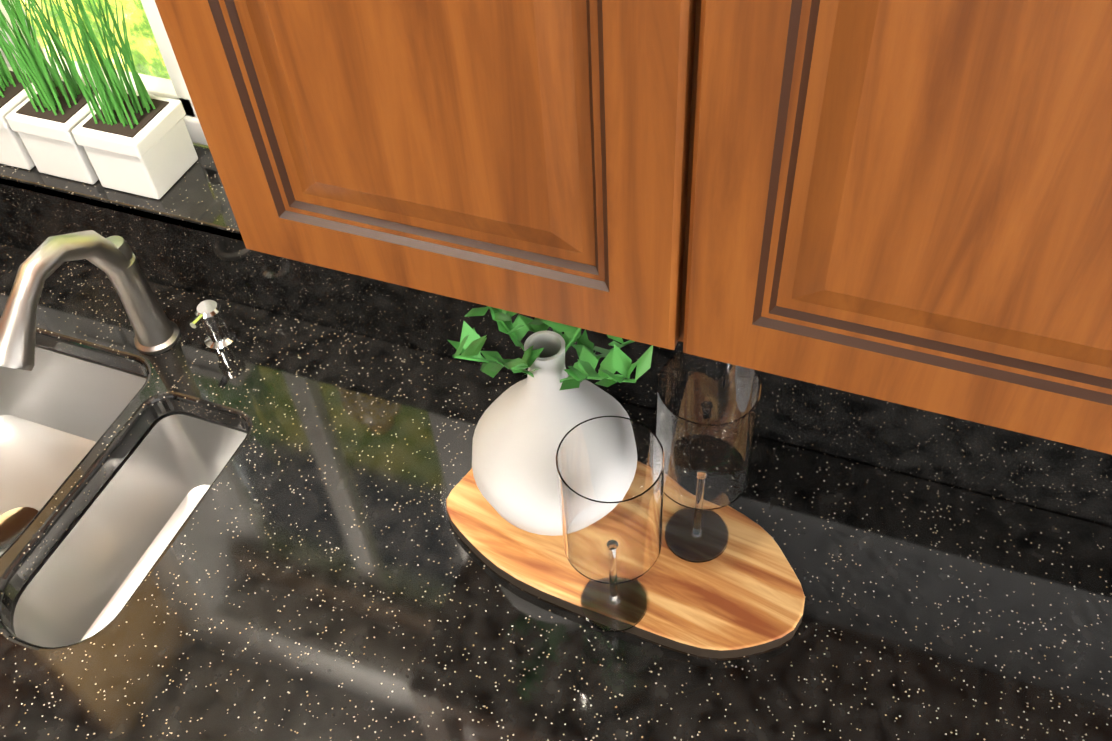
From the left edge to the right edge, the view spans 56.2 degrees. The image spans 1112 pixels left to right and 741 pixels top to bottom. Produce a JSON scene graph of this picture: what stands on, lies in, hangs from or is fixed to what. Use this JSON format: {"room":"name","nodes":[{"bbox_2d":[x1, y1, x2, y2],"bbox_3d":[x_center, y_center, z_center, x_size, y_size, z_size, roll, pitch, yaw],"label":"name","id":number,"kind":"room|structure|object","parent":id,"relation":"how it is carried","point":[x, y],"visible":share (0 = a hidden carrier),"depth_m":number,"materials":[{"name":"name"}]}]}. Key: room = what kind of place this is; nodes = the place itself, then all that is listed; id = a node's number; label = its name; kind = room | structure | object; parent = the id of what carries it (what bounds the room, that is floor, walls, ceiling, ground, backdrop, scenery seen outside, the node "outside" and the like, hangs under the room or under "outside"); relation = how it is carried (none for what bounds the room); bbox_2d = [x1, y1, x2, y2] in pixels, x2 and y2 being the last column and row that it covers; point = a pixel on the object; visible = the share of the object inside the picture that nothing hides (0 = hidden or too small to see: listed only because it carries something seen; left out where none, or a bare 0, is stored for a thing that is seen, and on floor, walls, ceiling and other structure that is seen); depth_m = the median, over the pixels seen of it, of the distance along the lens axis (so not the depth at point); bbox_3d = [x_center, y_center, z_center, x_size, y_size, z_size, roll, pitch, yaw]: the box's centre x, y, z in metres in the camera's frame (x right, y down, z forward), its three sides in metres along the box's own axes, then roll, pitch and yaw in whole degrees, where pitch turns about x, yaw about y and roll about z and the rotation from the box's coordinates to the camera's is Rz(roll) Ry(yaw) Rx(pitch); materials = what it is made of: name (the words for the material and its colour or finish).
{"room":"kitchen","nodes":[
{"label":"kitchen","id":0,"kind":"room"},
{"bbox_2d":[21,5,208,147],"bbox_3d":[0.902,-0.083,0.995,5.700,2.470,0.250,14,51,16],"label":"wall","id":1,"kind":"structure","parent":0,"point":[202,145],"depth_m":1.66,"materials":[{"name":"grey paint"}]},
{"bbox_2d":[0,0,207,144],"bbox_3d":[-0.542,-0.718,1.162,0.756,1.094,0.060,14,51,16],"label":"window","id":2,"kind":"structure","parent":1,"relation":"in","point":[174,86],"depth_m":1.51,"materials":[{"name":"white plastic"}]},
{"bbox_2d":[0,145,241,240],"bbox_3d":[-0.549,-0.273,1.514,0.756,0.020,0.152,14,51,16],"label":"window sill","id":3,"kind":"structure","parent":1,"relation":"attached to","point":[195,193],"depth_m":1.48,"materials":[{"name":"black stone"}]},
{"bbox_2d":[0,44,35,169],"bbox_3d":[-0.809,-0.471,1.431,0.117,0.393,0.128,14,51,16],"label":"pot","id":4,"kind":"object","parent":3,"relation":"on","point":[14,152],"visible":0.52,"depth_m":1.50,"materials":[{"name":"white ceramic"}]},
{"bbox_2d":[0,0,112,183],"bbox_3d":[-0.701,-0.447,1.407,0.113,0.386,0.134,14,51,16],"label":"pot","id":5,"kind":"object","parent":3,"relation":"on","point":[49,115],"visible":0.81,"depth_m":1.44,"materials":[{"name":"white ceramic"}]},
{"bbox_2d":[30,0,197,198],"bbox_3d":[-0.586,-0.412,1.365,0.137,0.389,0.108,14,51,16],"label":"pot","id":6,"kind":"object","parent":3,"relation":"on","point":[132,141],"visible":1,"depth_m":1.42,"materials":[{"name":"white ceramic"}]},
{"bbox_2d":[155,0,1111,454],"bbox_3d":[0.123,-0.473,0.524,0.813,1.062,0.318,14,51,16],"label":"upper cabinet","id":7,"kind":"object","parent":1,"relation":"attached to","point":[905,202],"visible":1,"depth_m":0.70,"materials":[{"name":"brown wood"}]},
{"bbox_3d":[-0.778,2.140,0.835,7.700,0.050,5.110,14,51,16],"label":"floor","id":8,"kind":"structure","parent":0,"visible":0},
{"bbox_3d":[-0.798,0.390,1.770,0.873,0.875,0.645,14,51,16],"label":"base cabinet","id":9,"kind":"object","parent":8,"relation":"on","visible":0},
{"bbox_2d":[0,178,1111,740],"bbox_3d":[-0.485,0.296,1.252,2.849,0.388,0.970,14,51,16],"label":"countertop","id":10,"kind":"structure","parent":9,"relation":"on","point":[248,534],"depth_m":1.22,"materials":[{"name":"black stone"}]},
{"bbox_2d":[0,230,179,370],"bbox_3d":[-0.614,-0.058,1.345,0.068,0.251,0.262,14,51,16],"label":"faucet","id":11,"kind":"object","parent":10,"relation":"on","point":[155,328],"visible":1,"depth_m":1.30,"materials":[{"name":"silver metal"}]},
{"bbox_2d":[190,300,235,350],"bbox_3d":[-0.484,-0.062,1.461,0.044,0.068,0.058,14,51,16],"label":"soap dispenser","id":12,"kind":"object","parent":10,"relation":"on","point":[220,335],"visible":1,"depth_m":1.45,"materials":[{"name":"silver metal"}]},
{"bbox_2d":[446,468,804,658],"bbox_3d":[0.081,0.199,1.219,0.434,0.022,0.214,21,53,21],"label":"serving board","id":13,"kind":"object","parent":10,"relation":"on","point":[742,594],"visible":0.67,"depth_m":1.17,"materials":[{"name":"brown wood"}]},
{"bbox_2d":[472,331,629,535],"bbox_3d":[-0.004,0.061,1.156,0.192,0.262,0.192,14,51,16],"label":"vase","id":14,"kind":"object","parent":13,"relation":"on","point":[525,426],"visible":0.69,"depth_m":1.11,"materials":[{"name":"white ceramic"}]},
{"bbox_2d":[448,306,652,389],"bbox_3d":[0.025,-0.071,1.051,0.268,0.194,0.291,14,51,16],"label":"leaves","id":15,"kind":"object","parent":14,"relation":"in","point":[469,345],"visible":0.42,"depth_m":1.02,"materials":[{"name":"green plant"}]},
{"bbox_2d":[556,416,664,631],"bbox_3d":[0.057,0.168,1.055,0.100,0.265,0.100,14,51,16],"label":"wine glass","id":16,"kind":"object","parent":13,"relation":"on","point":[610,474],"visible":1,"depth_m":1.01,"materials":[{"name":"clear glass"}]},
{"bbox_2d":[656,352,760,562],"bbox_3d":[0.155,0.102,1.106,0.100,0.265,0.100,14,51,16],"label":"wine glass","id":17,"kind":"object","parent":13,"relation":"on","point":[707,410],"visible":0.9,"depth_m":1.06,"materials":[{"name":"clear glass"}]},
{"label":"outside","id":18,"kind":"structure","parent":0,"visible":0},
{"bbox_2d":[20,0,169,78],"bbox_3d":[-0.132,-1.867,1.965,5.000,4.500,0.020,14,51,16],"label":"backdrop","id":19,"kind":"structure","parent":18,"point":[143,21],"depth_m":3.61,"materials":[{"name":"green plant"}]}
]}

